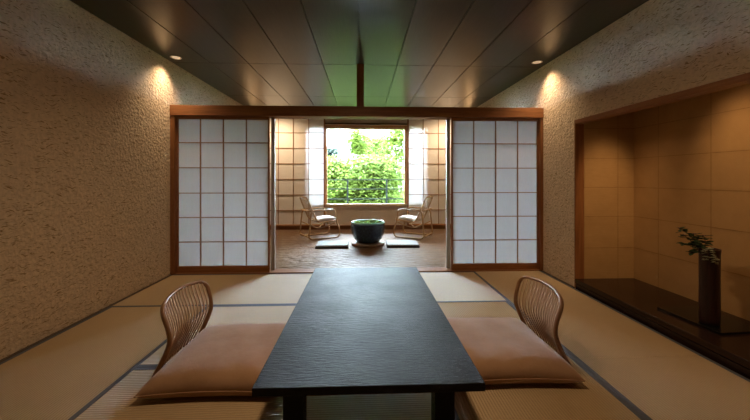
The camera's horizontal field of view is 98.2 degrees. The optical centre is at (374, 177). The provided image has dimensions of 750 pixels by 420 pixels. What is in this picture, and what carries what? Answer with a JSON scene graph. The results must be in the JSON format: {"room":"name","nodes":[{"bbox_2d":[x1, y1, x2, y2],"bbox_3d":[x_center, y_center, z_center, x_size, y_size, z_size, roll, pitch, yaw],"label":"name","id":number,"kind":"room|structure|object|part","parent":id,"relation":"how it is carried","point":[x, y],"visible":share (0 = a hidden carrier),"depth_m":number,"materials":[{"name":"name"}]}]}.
{"room":"traditional dwelling","nodes":[
{"label":"traditional dwelling","id":0,"kind":"room"},
{"bbox_2d":[0,0,241,359],"bbox_3d":[-2.530,-0.105,2.809,0.200,3.050,9.400,0,0,-2],"label":"wall","id":1,"kind":"structure","parent":0,"point":[85,104],"depth_m":2.64,"materials":[{"name":"paint"}]},
{"bbox_2d":[0,275,171,361],"bbox_3d":[-2.354,1.196,1.119,0.028,0.060,5.610,0,0,-2],"label":"baseboard","id":2,"kind":"structure","parent":1,"relation":"attached to","point":[53,334],"depth_m":2.60,"materials":[{"name":"brown wood"}]},
{"bbox_2d":[170,115,176,273],"bbox_3d":[-2.448,0.202,4.000,0.050,1.913,0.165,0,0,-2],"label":"trim","id":3,"kind":"structure","parent":1,"relation":"attached to","point":[173,119],"depth_m":3.92,"materials":[{"name":"brown wood"}]},
{"bbox_2d":[271,118,275,269],"bbox_3d":[-1.285,0.202,4.106,0.043,1.913,0.050,0,0,-2],"label":"trim","id":4,"kind":"structure","parent":1,"relation":"attached to","point":[273,120],"depth_m":4.08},
{"bbox_2d":[170,105,543,119],"bbox_3d":[-0.180,-0.818,4.084,4.590,0.125,0.185,0,0,-2],"label":"trim","id":5,"kind":"structure","parent":1,"relation":"attached to","point":[277,112],"depth_m":4.00,"materials":[{"name":"brown wood"}]},
{"bbox_2d":[171,267,542,274],"bbox_3d":[-0.180,1.192,4.096,4.590,0.068,0.160,0,0,-2],"label":"trim","id":6,"kind":"structure","parent":1,"relation":"attached to","point":[427,269],"depth_m":4.07,"materials":[{"name":"brown wood"}]},
{"bbox_2d":[177,116,269,272],"bbox_3d":[-1.863,0.202,3.999,1.120,1.913,0.030,0,0,-2],"label":"screen","id":7,"kind":"object","parent":6,"relation":"on","point":[223,162],"visible":1,"depth_m":4.00,"materials":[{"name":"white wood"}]},
{"bbox_3d":[-1.863,-0.738,3.999,1.084,0.034,0.030,0,0,-2],"label":"rail","id":8,"kind":"part","parent":7,"relation":"part of","materials":[{"name":"brown wood"}]},
{"bbox_3d":[-1.863,1.119,3.999,1.084,0.078,0.030,0,0,-2],"label":"rail","id":9,"kind":"part","parent":7,"relation":"part of","materials":[{"name":"brown wood"}]},
{"bbox_2d":[451,118,538,269],"bbox_3d":[1.521,0.202,4.123,1.118,1.913,0.030,0,0,-2],"label":"screen","id":10,"kind":"object","parent":6,"relation":"on","point":[495,161],"visible":1,"depth_m":4.12,"materials":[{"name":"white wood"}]},
{"bbox_3d":[1.521,-0.738,4.123,1.082,0.034,0.030,0,0,-2],"label":"rail","id":11,"kind":"part","parent":10,"relation":"part of","materials":[{"name":"brown wood"}]},
{"bbox_3d":[1.521,1.119,4.123,1.082,0.078,0.030,0,0,-2],"label":"rail","id":12,"kind":"part","parent":10,"relation":"part of","materials":[{"name":"brown wood"}]},
{"bbox_2d":[357,64,363,105],"bbox_3d":[-0.181,-1.143,4.046,0.090,0.525,0.090,0,0,-2],"label":"trim","id":13,"kind":"structure","parent":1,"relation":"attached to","point":[360,67],"depth_m":4.00,"materials":[{"name":"brown wood"}]},
{"bbox_2d":[446,119,449,267],"bbox_3d":[0.941,0.202,4.187,0.043,1.913,0.050,0,0,-2],"label":"trim","id":14,"kind":"structure","parent":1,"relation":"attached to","point":[447,120],"depth_m":4.16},
{"bbox_2d":[70,0,648,106],"bbox_3d":[0.181,-1.515,2.909,5.625,0.220,9.400,0,0,-2],"label":"ceiling","id":15,"kind":"structure","parent":0,"point":[413,53],"depth_m":3.32,"materials":[{"name":"brown wood"}]},
{"bbox_2d":[170,55,181,59],"bbox_3d":[-2.315,-1.401,3.778,0.124,0.008,0.124,0,0,-2],"label":"recessed light","id":16,"kind":"object","parent":15,"relation":"in","point":[171,56],"visible":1,"depth_m":3.78,"materials":[{"name":"white"}]},
{"bbox_2d":[532,60,542,63],"bbox_3d":[1.962,-1.401,3.934,0.124,0.008,0.124,0,0,-2],"label":"recessed light","id":17,"kind":"object","parent":15,"relation":"in","point":[538,61],"visible":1,"depth_m":3.94,"materials":[{"name":"white"}]},
{"bbox_2d":[270,229,450,268],"bbox_3d":[0.072,1.295,5.887,5.625,0.250,3.540,0,0,-2],"label":"floor","id":18,"kind":"structure","parent":0,"point":[294,250],"depth_m":5.17,"materials":[{"name":"brown wood"}]},
{"bbox_2d":[299,196,340,239],"bbox_3d":[-1.105,0.759,6.417,0.698,0.819,0.531,0,0,-32],"label":"rattan armchair","id":19,"kind":"object","parent":18,"relation":"on","point":[304,205],"visible":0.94,"depth_m":6.33,"materials":[{"name":"wicker"}]},
{"bbox_3d":[-1.287,0.600,6.303,0.269,0.502,0.461,0,0,-32],"label":"frame","id":20,"kind":"part","parent":19,"relation":"part of","materials":[{"name":"wicker"}]},
{"bbox_3d":[-1.222,0.882,6.639,0.661,0.574,0.031,0,0,-32],"label":"frame","id":21,"kind":"part","parent":19,"relation":"part of","materials":[{"name":"wicker"}]},
{"bbox_2d":[312,215,334,221],"bbox_3d":[-1.040,0.797,6.458,0.396,0.090,0.397,0,0,-32],"label":"seat cushion","id":22,"kind":"object","parent":19,"relation":"on","point":[324,217],"visible":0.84,"depth_m":6.34,"materials":[{"name":"white fabric"}]},
{"bbox_3d":[-0.957,0.882,6.215,0.661,0.574,0.031,0,0,-32],"label":"frame","id":23,"kind":"part","parent":19,"relation":"part of","materials":[{"name":"wicker"}]},
{"bbox_2d":[315,241,348,248],"bbox_3d":[-0.731,1.143,5.597,0.550,0.052,0.420,0,0,-4],"label":"pad","id":24,"kind":"object","parent":18,"relation":"on","point":[320,244],"visible":1,"depth_m":5.46,"materials":[{"name":"fabric"}]},
{"bbox_2d":[351,240,384,247],"bbox_3d":[-0.124,1.144,5.699,0.584,0.052,0.584,0,0,-2],"label":"stand","id":25,"kind":"object","parent":18,"relation":"on","point":[355,243],"visible":0.73,"depth_m":5.47,"materials":[{"name":"brown wood"}]},
{"bbox_2d":[351,219,384,243],"bbox_3d":[-0.124,0.939,5.699,0.604,0.357,0.604,0,0,-2],"label":"ceramic bowl","id":26,"kind":"object","parent":25,"relation":"on","point":[362,233],"visible":0.91,"depth_m":5.46,"materials":[{"name":"ceramic"}]},
{"bbox_2d":[353,220,382,223],"bbox_3d":[-0.124,0.767,5.699,0.531,0.001,0.531,0,0,-2],"label":"water","id":27,"kind":"object","parent":26,"relation":"in","point":[357,221],"visible":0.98,"depth_m":5.74,"materials":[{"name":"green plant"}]},
{"bbox_2d":[386,240,419,247],"bbox_3d":[0.473,1.143,5.661,0.550,0.052,0.420,0,0,0],"label":"pad","id":28,"kind":"object","parent":18,"relation":"on","point":[390,243],"visible":1,"depth_m":5.47,"materials":[{"name":"grey fabric"}]},
{"bbox_2d":[393,196,432,239],"bbox_3d":[0.777,0.759,6.486,0.698,0.819,0.531,0,0,28],"label":"rattan armchair","id":29,"kind":"object","parent":18,"relation":"on","point":[425,209],"visible":0.96,"depth_m":6.38,"materials":[{"name":"wicker"}]},
{"bbox_3d":[0.644,0.882,6.274,0.661,0.574,0.031,0,0,28],"label":"frame","id":30,"kind":"part","parent":29,"relation":"part of","materials":[{"name":"wicker"}]},
{"bbox_2d":[398,215,421,220],"bbox_3d":[0.709,0.797,6.522,0.396,0.090,0.397,0,0,28],"label":"seat cushion","id":31,"kind":"object","parent":29,"relation":"on","point":[404,217],"visible":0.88,"depth_m":6.40,"materials":[{"name":"white fabric"}]},
{"bbox_3d":[0.878,0.882,6.716,0.661,0.574,0.031,0,0,28],"label":"frame","id":32,"kind":"part","parent":29,"relation":"part of","materials":[{"name":"wicker"}]},
{"bbox_3d":[0.967,0.600,6.386,0.269,0.502,0.461,0,0,28],"label":"frame","id":33,"kind":"part","parent":29,"relation":"part of","materials":[{"name":"wicker"}]},
{"bbox_2d":[325,119,406,224],"bbox_3d":[0.012,-0.105,7.530,5.625,3.050,0.150,0,0,-2],"label":"wall","id":34,"kind":"structure","parent":0,"point":[345,215],"depth_m":7.45,"materials":[{"name":"paint"}]},
{"bbox_2d":[270,119,324,225],"bbox_3d":[-1.824,-0.149,7.338,1.392,2.452,0.030,0,0,-2],"label":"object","id":35,"kind":"object","parent":34,"relation":"attached to","point":[300,143],"visible":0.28,"depth_m":7.34,"materials":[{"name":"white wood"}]},
{"bbox_3d":[-1.831,1.062,7.338,1.338,0.030,0.030,0,0,-2],"label":"rail","id":36,"kind":"part","parent":35,"relation":"part of","materials":[{"name":"orange wood"}]},
{"bbox_2d":[270,225,450,229],"bbox_3d":[-0.302,1.125,7.431,4.590,0.090,0.025,0,0,-2],"label":"baseboard","id":37,"kind":"structure","parent":34,"relation":"attached to","point":[386,226],"depth_m":7.41,"materials":[{"name":"brown wood"}]},
{"bbox_2d":[325,125,406,206],"bbox_3d":[-0.184,-0.275,7.488,2.820,1.860,0.140,0,0,-2],"label":"window","id":38,"kind":"structure","parent":34,"relation":"in","point":[348,127],"depth_m":7.44,"materials":[{"name":"orange wood"}]},
{"bbox_3d":[-0.185,-0.275,7.503,2.820,1.860,0.110,0,0,-2],"label":"frame","id":39,"kind":"part","parent":38,"relation":"part of","materials":[{"name":"orange wood"}]},
{"bbox_3d":[-0.184,0.625,7.488,2.820,0.060,0.140,0,0,-2],"label":"sill","id":40,"kind":"part","parent":38,"relation":"part of","materials":[{"name":"brown wood"}]},
{"bbox_3d":[-0.212,-1.150,7.507,1.783,0.050,0.100,0,0,-2],"label":"head rail","id":41,"kind":"part","parent":38,"relation":"part of","materials":[{"name":"brown wood"}]},
{"bbox_2d":[325,123,406,124],"bbox_3d":[-0.196,-1.235,7.423,1.868,0.020,0.050,0,0,-2],"label":"trim","id":42,"kind":"structure","parent":34,"relation":"attached to","point":[325,123],"depth_m":7.41,"materials":[{"name":"brown wood"}]},
{"bbox_2d":[407,119,450,224],"bbox_3d":[1.353,-0.149,7.455,1.230,2.452,0.030,0,0,-2],"label":"screen","id":43,"kind":"object","parent":34,"relation":"attached to","point":[426,139],"visible":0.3,"depth_m":7.45,"materials":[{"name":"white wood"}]},
{"bbox_3d":[1.360,1.062,7.455,1.176,0.030,0.030,0,0,-2],"label":"rail","id":44,"kind":"part","parent":43,"relation":"part of","materials":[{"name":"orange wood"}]},
{"bbox_2d":[584,112,633,278],"bbox_3d":[2.504,-0.005,3.549,0.555,2.850,0.150,0,0,-2],"label":"wall","id":45,"kind":"structure","parent":0,"point":[599,263],"depth_m":3.47,"materials":[{"name":"brown wood"}]},
{"bbox_2d":[574,121,583,287],"bbox_3d":[2.180,0.278,3.471,0.094,1.785,0.018,0,0,-2],"label":"trim","id":46,"kind":"structure","parent":45,"relation":"attached to","point":[578,128],"depth_m":3.46,"materials":[{"name":"brown wood"}]},
{"bbox_2d":[478,0,749,288],"bbox_3d":[2.257,-0.105,2.985,0.200,3.050,9.400,0,0,-2],"label":"wall","id":47,"kind":"structure","parent":0,"point":[659,48],"depth_m":2.87,"materials":[{"name":"paint"}]},
{"bbox_2d":[539,118,542,269],"bbox_3d":[2.096,0.202,4.167,0.035,1.913,0.165,0,0,-2],"label":"trim","id":48,"kind":"structure","parent":47,"relation":"attached to","point":[540,119],"depth_m":4.08,"materials":[{"name":"brown wood"}]},
{"bbox_2d":[542,271,574,287],"bbox_3d":[2.116,1.196,3.785,0.024,0.060,0.610,0,0,-2],"label":"baseboard","id":49,"kind":"structure","parent":47,"relation":"attached to","point":[542,271],"depth_m":3.73,"materials":[{"name":"brown wood"}]},
{"bbox_2d":[574,72,749,123],"bbox_3d":[2.239,-0.597,1.882,0.094,0.044,3.198,0,0,-2],"label":"trim","id":50,"kind":"structure","parent":47,"relation":"attached to","point":[743,79],"depth_m":2.37,"materials":[{"name":"brown wood"}]},
{"bbox_2d":[576,284,749,379],"bbox_3d":[2.211,1.173,1.872,0.034,0.095,3.180,0,0,-2],"label":"trim","id":51,"kind":"structure","parent":47,"relation":"attached to","point":[712,355],"depth_m":2.35,"materials":[{"name":"paint"}]},
{"bbox_2d":[634,84,749,320],"bbox_3d":[2.965,-0.005,1.005,0.200,2.850,4.992,0,0,-2],"label":"wall","id":52,"kind":"structure","parent":0,"point":[726,131],"depth_m":2.85,"materials":[{"name":"brown wood"}]},
{"bbox_2d":[584,106,749,286],"bbox_3d":[2.560,-0.030,1.885,0.545,2.200,3.180,0,0,-2],"label":"trim","id":53,"kind":"structure","parent":52,"relation":"attached to","point":[658,156],"depth_m":3.19,"materials":[{"name":"brown wood"}]},
{"bbox_3d":[0.241,1.323,1.265,5.625,0.194,5.710,0,0,-2],"label":"floor","id":54,"kind":"structure","parent":0,"visible":0},
{"bbox_2d":[0,306,208,419],"bbox_3d":[-1.922,1.197,1.981,0.895,0.056,1.958,0,0,-2],"label":"mat","id":55,"kind":"object","parent":54,"relation":"on","point":[59,377],"visible":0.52,"depth_m":2.06,"materials":[{"name":"wicker"}]},
{"bbox_2d":[111,273,312,306],"bbox_3d":[-1.477,1.197,3.473,1.895,0.056,0.988,0,0,-2],"label":"mat","id":56,"kind":"object","parent":54,"relation":"on","point":[280,288],"visible":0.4,"depth_m":3.41,"materials":[{"name":"wicker"}]},
{"bbox_2d":[137,304,295,366],"bbox_3d":[-0.573,1.197,2.526,1.838,0.056,0.968,0,0,-2],"label":"mat","id":57,"kind":"object","parent":54,"relation":"on","point":[224,314],"visible":0.14,"depth_m":2.75,"materials":[{"name":"wicker"}]},
{"bbox_2d":[152,280,212,376],"bbox_3d":[-0.961,0.938,2.111,0.716,0.460,0.551,0,0,-2],"label":"chair","id":58,"kind":"object","parent":57,"relation":"on","point":[177,331],"visible":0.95,"depth_m":2.11,"materials":[{"name":"brown wood"}]},
{"bbox_2d":[133,323,285,397],"bbox_3d":[-0.876,1.096,2.059,0.758,0.120,0.758,0,0,-2],"label":"floor cushion","id":59,"kind":"object","parent":58,"relation":"on","point":[225,359],"visible":0.71,"depth_m":1.83,"materials":[{"name":"fabric"}]},
{"bbox_2d":[74,367,430,419],"bbox_3d":[-0.537,1.197,1.546,1.838,0.056,0.988,0,0,-2],"label":"mat","id":60,"kind":"object","parent":54,"relation":"on","point":[118,403],"visible":0.42,"depth_m":1.66,"materials":[{"name":"wicker"}]},
{"bbox_2d":[252,267,484,419],"bbox_3d":[-0.050,0.994,2.130,0.924,0.349,1.696,0,0,-2],"label":"table","id":61,"kind":"object","parent":60,"relation":"on","point":[379,330],"visible":1,"depth_m":1.59,"materials":[{"name":"black paint"}]},
{"bbox_3d":[-0.349,1.011,1.418,0.086,0.315,0.086,0,0,-2],"label":"leg","id":62,"kind":"part","parent":61,"relation":"part of","materials":[{"name":"black paint"}]},
{"bbox_3d":[0.300,1.011,1.442,0.086,0.315,0.086,0,0,-2],"label":"leg","id":63,"kind":"part","parent":61,"relation":"part of","materials":[{"name":"black paint"}]},
{"bbox_2d":[419,271,506,302],"bbox_3d":[0.356,1.197,3.540,1.770,0.056,0.988,0,0,-2],"label":"mat","id":64,"kind":"object","parent":54,"relation":"on","point":[466,286],"visible":0.3,"depth_m":3.44,"materials":[{"name":"wicker"}]},
{"bbox_2d":[438,301,646,419],"bbox_3d":[0.830,1.197,2.082,0.930,0.056,1.958,0,0,-2],"label":"mat","id":65,"kind":"object","parent":54,"relation":"on","point":[592,399],"visible":0.5,"depth_m":1.72,"materials":[{"name":"wicker"}]},
{"bbox_2d":[514,276,570,364],"bbox_3d":[0.856,0.938,2.198,0.717,0.460,0.551,0,0,-2],"label":"chair","id":66,"kind":"object","parent":65,"relation":"on","point":[547,326],"visible":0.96,"depth_m":2.21,"materials":[{"name":"brown wood"}]},
{"bbox_2d":[447,317,585,384],"bbox_3d":[0.776,1.096,2.165,0.758,0.120,0.758,0,0,-2],"label":"floor cushion","id":67,"kind":"object","parent":66,"relation":"on","point":[504,350],"visible":0.62,"depth_m":1.94,"materials":[{"name":"leather"}]},
{"bbox_2d":[473,271,702,357],"bbox_3d":[1.694,1.197,3.104,0.867,0.056,1.958,0,0,-2],"label":"mat","id":68,"kind":"object","parent":54,"relation":"on","point":[588,327],"visible":0.62,"depth_m":2.54,"materials":[{"name":"wicker"}]},
{"bbox_2d":[575,356,749,419],"bbox_3d":[1.766,1.197,1.145,0.867,0.056,1.958,0,0,-2],"label":"mat","id":69,"kind":"object","parent":54,"relation":"on","point":[674,387],"visible":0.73,"depth_m":1.82,"materials":[{"name":"wicker"}]},
{"bbox_3d":[2.525,1.169,1.884,0.615,0.102,3.180,0,0,-2],"label":"trim","id":70,"kind":"structure","parent":54,"relation":"on","visible":0},
{"bbox_2d":[575,278,749,368],"bbox_3d":[2.509,1.095,1.883,0.647,0.046,3.180,0,0,-2],"label":"shelf","id":71,"kind":"object","parent":70,"relation":"on","point":[642,298],"visible":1,"depth_m":2.67,"materials":[{"name":"paint"}]},
{"bbox_2d":[657,305,749,334],"bbox_3d":[2.509,1.064,2.455,0.355,0.016,0.450,0,0,-6],"label":"board","id":72,"kind":"object","parent":71,"relation":"on","point":[729,326],"visible":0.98,"depth_m":2.39,"materials":[{"name":"black paint"}]},
{"bbox_2d":[698,247,721,325],"bbox_3d":[2.435,0.784,2.366,0.122,0.542,0.122,0,0,-2],"label":"flower vase","id":73,"kind":"object","parent":72,"relation":"on","point":[709,291],"visible":0.88,"depth_m":2.33,"materials":[{"name":"ceramic"}]},
{"bbox_2d":[676,227,713,255],"bbox_3d":[2.371,0.564,2.421,0.215,0.385,0.165,0,0,-2],"label":"leafy branch","id":74,"kind":"object","parent":73,"relation":"in","point":[696,242],"visible":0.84,"depth_m":2.40,"materials":[{"name":"green plant"}]},
{"bbox_2d":[702,247,718,262],"bbox_3d":[2.381,0.625,2.312,0.092,0.262,0.109,0,0,22],"label":"flower spray","id":75,"kind":"object","parent":73,"relation":"in","point":[708,248],"visible":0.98,"depth_m":2.31,"materials":[{"name":"green plant"}]},
{"label":"outside","id":76,"kind":"structure","parent":0,"visible":0},
{"bbox_3d":[-1.264,2.470,34.477,80.000,0.200,51.000,0,0,-2],"label":"ground","id":77,"kind":"structure","parent":76,"visible":0},
{"bbox_2d":[327,143,345,162],"bbox_3d":[-2.486,0.457,16.881,3.110,4.490,2.686,0,0,12],"label":"tree","id":78,"kind":"object","parent":77,"relation":"on","point":[331,151],"visible":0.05,"depth_m":16.68,"materials":[{"name":"green plant"}]},
{"bbox_2d":[327,155,364,203],"bbox_3d":[-1.449,0.944,10.235,3.397,3.484,3.563,0,0,41],"label":"tree","id":79,"kind":"object","parent":77,"relation":"on","point":[336,164],"visible":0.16,"depth_m":9.83,"materials":[{"name":"green plant"}]},
{"bbox_2d":[334,129,376,164],"bbox_3d":[-0.663,0.262,10.932,1.745,4.230,1.905,0,0,-42],"label":"tree","id":80,"kind":"object","parent":77,"relation":"on","point":[357,139],"visible":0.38,"depth_m":10.84,"materials":[{"name":"green plant"}]},
{"bbox_2d":[327,165,393,203],"bbox_3d":[-0.641,1.022,9.909,2.862,3.080,2.580,0,0,6],"label":"tree","id":81,"kind":"object","parent":77,"relation":"on","point":[354,186],"visible":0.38,"depth_m":9.52,"materials":[{"name":"green plant"}]},
{"bbox_2d":[340,130,403,202],"bbox_3d":[0.106,0.453,13.124,4.034,4.640,4.119,0,0,-28],"label":"tree","id":82,"kind":"object","parent":77,"relation":"on","point":[372,138],"visible":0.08,"depth_m":12.70,"materials":[{"name":"green plant"}]},
{"bbox_2d":[343,149,403,203],"bbox_3d":[0.223,0.837,10.226,3.123,3.461,3.091,0,0,7],"label":"tree","id":83,"kind":"object","parent":77,"relation":"on","point":[382,167],"visible":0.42,"depth_m":9.76,"materials":[{"name":"green plant"}]},
{"bbox_2d":[367,130,403,200],"bbox_3d":[0.965,0.185,10.883,2.921,4.409,2.622,0,0,-8],"label":"tree","id":84,"kind":"object","parent":77,"relation":"on","point":[396,139],"visible":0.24,"depth_m":10.60,"materials":[{"name":"green plant"}]},
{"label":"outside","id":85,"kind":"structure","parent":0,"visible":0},
{"bbox_3d":[-0.304,1.430,8.294,18.000,0.280,1.400,0,0,-2],"label":"terrace","id":86,"kind":"object","parent":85,"visible":0},
{"bbox_2d":[327,179,403,203],"bbox_3d":[-0.208,0.660,8.398,6.200,1.260,0.040,0,0,-2],"label":"balcony railing","id":87,"kind":"object","parent":86,"relation":"on","point":[386,188],"visible":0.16,"depth_m":8.40,"materials":[{"name":"metal"}]},
{"bbox_3d":[-0.208,0.045,8.398,6.200,0.024,0.028,0,0,-2],"label":"rail","id":88,"kind":"part","parent":87,"relation":"part of","materials":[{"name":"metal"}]},
{"bbox_3d":[-0.208,0.284,8.398,6.200,0.024,0.028,0,0,-2],"label":"rail","id":89,"kind":"part","parent":87,"relation":"part of","materials":[{"name":"metal"}]},
{"bbox_3d":[-0.208,0.542,8.398,6.200,0.024,0.028,0,0,-2],"label":"rail","id":90,"kind":"part","parent":87,"relation":"part of","materials":[{"name":"metal"}]},
{"bbox_3d":[0.303,0.660,8.417,0.040,1.260,0.040,0,0,-2],"label":"post","id":91,"kind":"part","parent":87,"relation":"part of","materials":[{"name":"metal"}]}
]}

